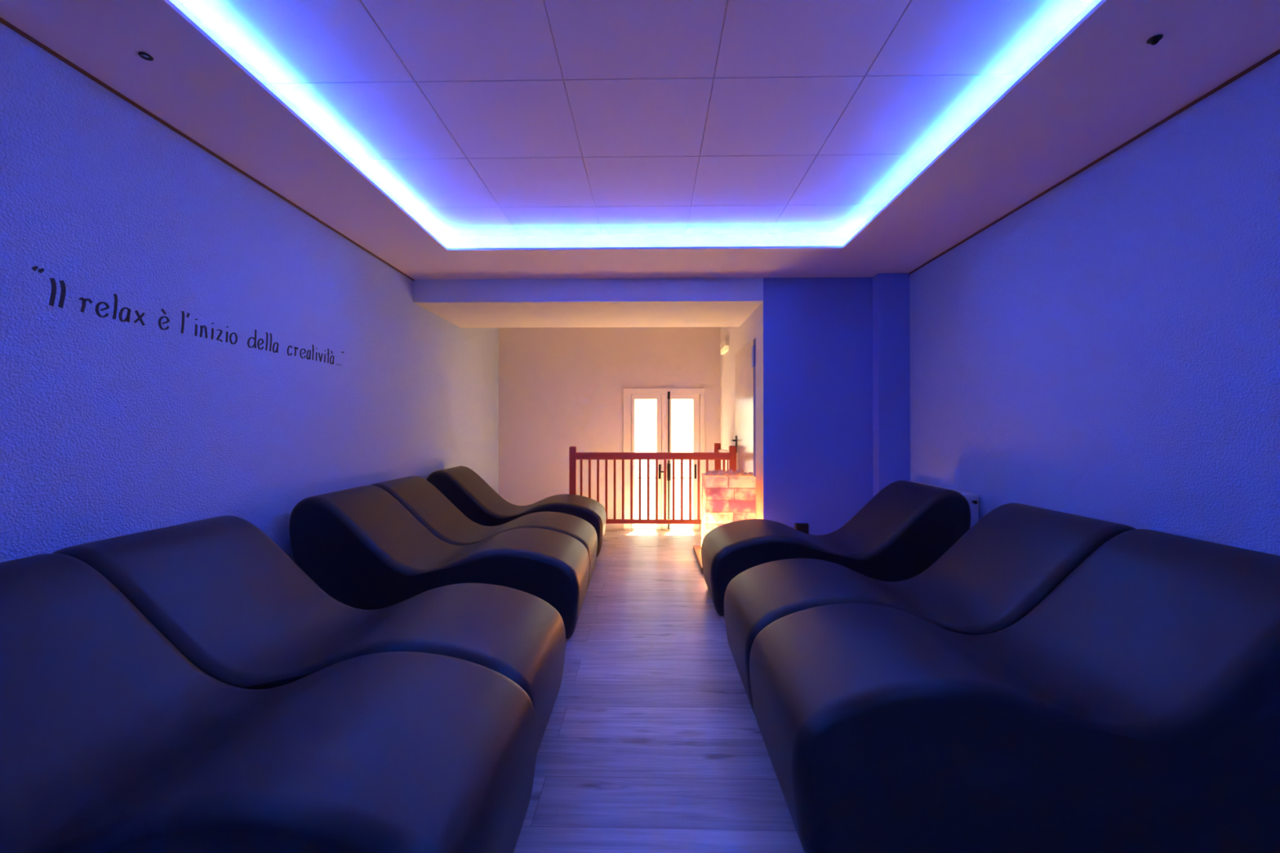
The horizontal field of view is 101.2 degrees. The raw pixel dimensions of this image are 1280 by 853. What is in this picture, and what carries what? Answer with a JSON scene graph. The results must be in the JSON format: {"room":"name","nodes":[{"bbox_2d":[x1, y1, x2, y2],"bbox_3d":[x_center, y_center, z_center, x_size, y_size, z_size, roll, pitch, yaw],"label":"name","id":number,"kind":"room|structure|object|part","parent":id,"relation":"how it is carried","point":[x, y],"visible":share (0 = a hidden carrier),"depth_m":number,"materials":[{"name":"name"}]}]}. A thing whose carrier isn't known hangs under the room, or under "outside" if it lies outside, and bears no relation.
{"room":"spa","nodes":[
{"label":"spa","id":0,"kind":"room"},
{"bbox_2d":[0,22,498,562],"bbox_3d":[-2.003,-0.266,1.931,0.150,3.450,10.080,0,0,1],"label":"wall","id":1,"kind":"structure","parent":0,"point":[110,428],"depth_m":2.18,"materials":[{"name":"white paint"}]},
{"bbox_2d":[31,266,343,365],"bbox_3d":[-1.916,-0.448,2.521,0.001,0.124,1.703,0,0,1],"label":"wall lettering","id":2,"kind":"object","parent":1,"relation":"attached to","point":[53,293],"depth_m":2.11,"materials":[{"name":"black paint"}]},
{"bbox_2d":[0,17,413,280],"bbox_3d":[-1.948,-1.233,0.705,0.006,0.012,7.320,0,0,1],"label":"trim","id":3,"kind":"structure","parent":1,"relation":"attached to","point":[3,21],"depth_m":2.11,"materials":[{"name":"brown"}]},
{"bbox_2d":[413,277,763,328],"bbox_3d":[-0.424,-1.500,4.882,2.890,0.948,1.090,0,0,1],"label":"ceiling beam","id":4,"kind":"structure","parent":0,"point":[573,302],"depth_m":4.36,"materials":[{"name":"white paint"}]},
{"bbox_2d":[498,327,719,530],"bbox_3d":[-0.399,-0.238,6.865,3.065,3.450,0.150,0,0,1],"label":"wall","id":5,"kind":"structure","parent":0,"point":[560,388],"depth_m":6.80,"materials":[{"name":"white paint"}]},
{"bbox_2d":[622,388,704,530],"bbox_3d":[0.309,0.423,6.796,1.048,1.827,0.155,0,0,1],"label":"door","id":6,"kind":"structure","parent":5,"relation":"in","point":[663,397],"depth_m":6.76,"materials":[{"name":"white wood"}]},
{"bbox_3d":[0.281,0.581,6.743,0.082,0.188,0.050,0,0,1],"label":"handle","id":7,"kind":"part","parent":6,"relation":"part of","materials":[{"name":"black metal"}]},
{"bbox_2d":[169,0,1101,235],"bbox_3d":[0.059,-1.444,0.617,4.324,0.090,7.520,0,0,1],"label":"ceiling","id":8,"kind":"structure","parent":0,"point":[476,117],"depth_m":2.19,"materials":[{"name":"white paint"}]},
{"bbox_2d":[0,0,1279,279],"bbox_3d":[0.060,-1.246,0.666,4.024,0.015,7.320,0,0,1],"label":"ceiling","id":9,"kind":"structure","parent":0,"point":[1101,85],"depth_m":2.15,"materials":[{"name":"white"}]},
{"bbox_2d":[137,52,153,61],"bbox_3d":[-1.644,-1.231,1.750,0.038,0.004,0.038,0,0,1],"label":"recessed light","id":10,"kind":"object","parent":9,"relation":"in","point":[146,56],"visible":1,"depth_m":1.75,"materials":[{"name":"black plastic"}]},
{"bbox_2d":[1146,34,1163,44],"bbox_3d":[1.634,-1.223,1.670,0.038,0.018,0.038,0,0,1],"label":"recessed light","id":11,"kind":"object","parent":9,"relation":"in","point":[1153,40],"visible":1,"depth_m":1.66,"materials":[{"name":"black plastic"}]},
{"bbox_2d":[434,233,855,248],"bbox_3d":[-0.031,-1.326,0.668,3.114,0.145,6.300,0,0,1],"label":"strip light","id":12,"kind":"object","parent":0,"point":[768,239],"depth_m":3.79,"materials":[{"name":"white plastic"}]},
{"bbox_2d":[604,529,701,535],"bbox_3d":[-0.388,1.383,6.152,3.215,0.100,1.559,0,0,1],"label":"floor","id":13,"kind":"structure","parent":0,"point":[611,532],"depth_m":6.62,"materials":[{"name":"brown wood"}]},
{"bbox_2d":[713,443,728,471],"bbox_3d":[0.901,0.759,5.726,0.085,1.145,0.587,0,0,-5],"label":"railing","id":14,"kind":"object","parent":13,"relation":"on","point":[717,446],"visible":0.25,"depth_m":5.95,"materials":[{"name":"brown wood"}]},
{"bbox_3d":[0.878,0.760,5.980,0.078,1.145,0.070,0,0,1],"label":"post","id":15,"kind":"part","parent":14,"relation":"part of","materials":[{"name":"brown wood"}]},
{"bbox_3d":[0.919,0.279,5.696,0.050,0.048,0.520,0,0,-6],"label":"handrail","id":16,"kind":"part","parent":14,"relation":"part of","materials":[{"name":"brown wood"}]},
{"bbox_2d":[513,534,804,852],"bbox_3d":[0.068,1.166,1.153,4.324,0.120,8.621,0,0,1],"label":"floor","id":17,"kind":"structure","parent":0,"point":[652,741],"depth_m":1.89,"materials":[{"name":"brown wood"}]},
{"bbox_2d":[0,553,537,852],"bbox_3d":[-1.048,0.732,1.195,1.516,0.747,0.650,0,0,1],"label":"lounger","id":18,"kind":"object","parent":17,"relation":"on","point":[113,740],"visible":1,"depth_m":1.13,"materials":[{"name":"black"}]},
{"bbox_3d":[-1.054,0.735,0.870,1.444,0.683,0.001,0,0,1],"label":"panel","id":19,"kind":"part","parent":18,"relation":"part of","materials":[{"name":"black leather"}]},
{"bbox_3d":[-1.042,0.738,1.520,1.444,0.683,0.001,0,0,1],"label":"panel","id":20,"kind":"part","parent":18,"relation":"part of","materials":[{"name":"black leather"}]},
{"bbox_2d":[52,515,565,755],"bbox_3d":[-1.062,0.736,1.855,1.516,0.747,0.650,0,0,1],"label":"lounger","id":21,"kind":"object","parent":17,"relation":"on","point":[220,589],"visible":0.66,"depth_m":1.75,"materials":[{"name":"black"}]},
{"bbox_3d":[-1.069,0.738,1.530,1.444,0.683,0.001,0,0,1],"label":"panel","id":22,"kind":"part","parent":21,"relation":"part of","materials":[{"name":"black leather"}]},
{"bbox_3d":[-1.056,0.742,2.180,1.444,0.683,0.001,0,0,1],"label":"panel","id":23,"kind":"part","parent":21,"relation":"part of","materials":[{"name":"black leather"}]},
{"bbox_2d":[288,484,589,639],"bbox_3d":[-1.076,0.743,3.045,1.516,0.747,0.650,0,0,0],"label":"lounger","id":24,"kind":"object","parent":17,"relation":"on","point":[360,545],"visible":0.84,"depth_m":2.72,"materials":[{"name":"black"}]},
{"bbox_2d":[371,475,597,591],"bbox_3d":[-1.079,0.746,3.706,1.516,0.747,0.650,0,0,0],"label":"lounger","id":25,"kind":"object","parent":17,"relation":"on","point":[429,506],"visible":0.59,"depth_m":3.61,"materials":[{"name":"black leather"}]},
{"bbox_2d":[426,466,606,557],"bbox_3d":[-1.080,0.752,4.782,1.516,0.747,0.650,0,0,-1],"label":"lounger","id":26,"kind":"object","parent":17,"relation":"on","point":[465,489],"visible":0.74,"depth_m":4.48,"materials":[{"name":"black"}]},
{"bbox_3d":[-1.075,0.754,4.457,1.444,0.683,0.001,0,0,-1],"label":"panel","id":27,"kind":"part","parent":26,"relation":"part of","materials":[{"name":"black leather"}]},
{"bbox_2d":[568,445,736,524],"bbox_3d":[0.130,0.663,5.416,1.712,0.933,0.070,0,0,1],"label":"wooden railing","id":28,"kind":"object","parent":17,"relation":"on","point":[574,455],"visible":0.77,"depth_m":5.40,"materials":[{"name":"brown wood"}]},
{"bbox_3d":[-0.691,0.667,5.432,0.070,0.925,0.070,0,0,1],"label":"post","id":29,"kind":"part","parent":28,"relation":"part of","materials":[{"name":"brown wood"}]},
{"bbox_3d":[0.128,0.304,5.418,1.575,0.074,0.056,0,0,1],"label":"rail","id":30,"kind":"part","parent":28,"relation":"part of","materials":[{"name":"brown wood"}]},
{"bbox_3d":[0.128,0.978,5.414,1.575,0.042,0.044,0,0,1],"label":"rail","id":31,"kind":"part","parent":28,"relation":"part of","materials":[{"name":"brown wood"}]},
{"bbox_3d":[0.948,0.663,5.400,0.074,0.933,0.070,0,0,1],"label":"post","id":32,"kind":"part","parent":28,"relation":"part of","materials":[{"name":"brown wood"}]},
{"bbox_2d":[693,545,702,573],"bbox_3d":[0.739,1.102,4.396,0.523,0.045,0.770,0,0,1],"label":"wooden board","id":33,"kind":"object","parent":17,"relation":"on","point":[697,548],"visible":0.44,"depth_m":4.46,"materials":[{"name":"brown wood"}]},
{"bbox_2d":[701,472,755,545],"bbox_3d":[0.738,0.744,4.442,0.408,0.672,0.400,0,0,1],"label":"brick wall","id":34,"kind":"structure","parent":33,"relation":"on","point":[725,500],"depth_m":4.25,"materials":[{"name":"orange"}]},
{"bbox_2d":[704,471,711,475],"bbox_3d":[0.560,0.388,4.313,0.054,0.032,0.057,0,0,20],"label":"rock","id":35,"kind":"object","parent":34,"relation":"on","point":[708,473],"visible":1,"depth_m":4.29,"materials":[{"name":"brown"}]},
{"bbox_2d":[711,469,717,475],"bbox_3d":[0.609,0.379,4.303,0.053,0.050,0.075,0,0,1],"label":"rock","id":36,"kind":"object","parent":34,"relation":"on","point":[713,473],"visible":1,"depth_m":4.28,"materials":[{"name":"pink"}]},
{"bbox_2d":[716,469,724,473],"bbox_3d":[0.679,0.383,4.426,0.069,0.045,0.063,0,0,-26],"label":"rock","id":37,"kind":"object","parent":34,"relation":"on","point":[718,470],"visible":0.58,"depth_m":4.40,"materials":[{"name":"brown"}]},
{"bbox_2d":[717,472,724,475],"bbox_3d":[0.659,0.391,4.307,0.060,0.027,0.056,0,0,-28],"label":"rock","id":38,"kind":"object","parent":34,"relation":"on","point":[718,473],"visible":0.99,"depth_m":4.29,"materials":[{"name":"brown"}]},
{"bbox_2d":[724,471,728,475],"bbox_3d":[0.711,0.386,4.325,0.047,0.038,0.057,0,0,15],"label":"rock","id":39,"kind":"object","parent":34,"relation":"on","point":[726,473],"visible":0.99,"depth_m":4.30,"materials":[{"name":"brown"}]},
{"bbox_2d":[734,470,742,475],"bbox_3d":[0.806,0.379,4.305,0.058,0.050,0.073,0,0,1],"label":"rock","id":40,"kind":"object","parent":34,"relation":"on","point":[738,473],"visible":1,"depth_m":4.28,"materials":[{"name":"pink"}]},
{"bbox_2d":[794,523,808,533],"bbox_3d":[1.312,0.955,4.265,0.105,0.338,0.046,0,0,1],"label":"box","id":41,"kind":"object","parent":17,"relation":"on","point":[803,527],"visible":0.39,"depth_m":4.24,"materials":[{"name":"black plastic"}]},
{"bbox_3d":[1.311,0.953,4.244,0.089,0.314,0.005,0,0,1],"label":"panel","id":42,"kind":"part","parent":41,"relation":"part of","materials":[{"name":"black plastic"}]},
{"bbox_2d":[701,480,970,616],"bbox_3d":[1.179,0.745,3.376,1.516,0.747,0.650,0,0,1],"label":"lounger","id":43,"kind":"object","parent":17,"relation":"on","point":[906,527],"visible":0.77,"depth_m":3.06,"materials":[{"name":"black"}]},
{"bbox_2d":[724,502,1135,715],"bbox_3d":[1.159,0.739,2.256,1.516,0.747,0.650,0,0,1],"label":"lounger","id":44,"kind":"object","parent":17,"relation":"on","point":[1015,556],"visible":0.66,"depth_m":2.15,"materials":[{"name":"black"}]},
{"bbox_3d":[1.153,0.741,1.931,1.444,0.683,0.001,0,0,1],"label":"panel","id":45,"kind":"part","parent":44,"relation":"part of","materials":[{"name":"black leather"}]},
{"bbox_2d":[749,528,1279,852],"bbox_3d":[1.146,0.736,1.596,1.516,0.747,0.650,0,0,1],"label":"lounger","id":46,"kind":"object","parent":17,"relation":"on","point":[1135,708],"visible":1,"depth_m":1.28,"materials":[{"name":"black leather"}]},
{"bbox_3d":[1.152,0.741,1.921,1.444,0.683,0.001,0,0,1],"label":"panel","id":47,"kind":"part","parent":46,"relation":"part of","materials":[{"name":"black leather"}]},
{"bbox_3d":[1.140,0.738,1.271,1.444,0.683,0.001,0,0,1],"label":"panel","id":48,"kind":"part","parent":46,"relation":"part of","materials":[{"name":"black leather"}]},
{"bbox_2d":[720,301,763,519],"bbox_3d":[1.083,-0.244,5.609,0.125,3.450,2.606,0,0,0],"label":"wall","id":49,"kind":"structure","parent":0,"point":[752,327],"depth_m":5.18,"materials":[{"name":"white paint"}]},
{"bbox_2d":[720,339,728,354],"bbox_3d":[1.002,-0.941,6.247,0.045,0.120,0.401,0,0,0],"label":"emergency light","id":50,"kind":"object","parent":49,"relation":"attached to","point":[724,345],"visible":1,"depth_m":6.12,"materials":[{"name":"white plastic"}]},
{"bbox_2d":[720,346,728,354],"bbox_3d":[1.004,-0.906,6.247,0.038,0.051,0.360,0,0,0],"label":"diffuser","id":51,"kind":"object","parent":50,"relation":"attached to","point":[724,349],"depth_m":6.19,"materials":[{"name":"white glass"}]},
{"bbox_2d":[730,337,755,512],"bbox_3d":[0.986,0.172,5.093,0.079,1.912,0.975,0,0,0],"label":"door","id":52,"kind":"structure","parent":49,"relation":"in","point":[744,440],"depth_m":4.95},
{"bbox_3d":[0.978,0.185,5.444,0.057,0.180,0.145,0,0,1],"label":"handle","id":53,"kind":"part","parent":52,"relation":"part of","materials":[{"name":"black metal"}]},
{"bbox_3d":[1.015,0.173,4.620,0.013,1.905,0.030,0,0,1],"label":"frame","id":54,"kind":"part","parent":52,"relation":"part of","materials":[{"name":"white wood"}]},
{"bbox_2d":[763,277,872,535],"bbox_3d":[1.628,-0.135,4.390,1.233,2.720,0.200,0,0,1],"label":"wall","id":55,"kind":"structure","parent":0,"point":[818,331],"depth_m":4.29,"materials":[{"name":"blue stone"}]},
{"bbox_2d":[872,273,910,497],"bbox_3d":[2.018,-0.047,4.227,0.245,2.342,0.110,0,0,1],"label":"wall pillar","id":56,"kind":"structure","parent":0,"point":[891,291],"depth_m":4.17,"materials":[{"name":"blue stone"}]},
{"bbox_2d":[909,53,1279,555],"bbox_3d":[2.147,-0.145,0.684,0.150,2.740,7.750,0,0,1],"label":"wall","id":57,"kind":"structure","parent":0,"point":[1107,348],"depth_m":2.25,"materials":[{"name":"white paint"}]},
{"bbox_2d":[907,480,979,528],"bbox_3d":[2.069,0.720,3.662,0.121,0.602,0.864,0,0,1],"label":"radiator","id":58,"kind":"object","parent":57,"relation":"attached to","point":[972,499],"visible":0.12,"depth_m":3.26,"materials":[{"name":"white metal"}]},
{"bbox_2d":[907,480,979,496],"bbox_3d":[2.062,0.426,3.678,0.100,0.014,0.836,0,0,1],"label":"grille","id":59,"kind":"object","parent":58,"relation":"attached to","point":[964,493],"depth_m":3.36,"materials":[{"name":"white metal"}]},
{"bbox_2d":[908,48,1279,274],"bbox_3d":[2.067,-1.232,0.571,0.006,0.012,7.210,0,0,1],"label":"trim","id":60,"kind":"structure","parent":57,"relation":"attached to","point":[1277,52],"depth_m":2.25,"materials":[{"name":"brown"}]}
]}

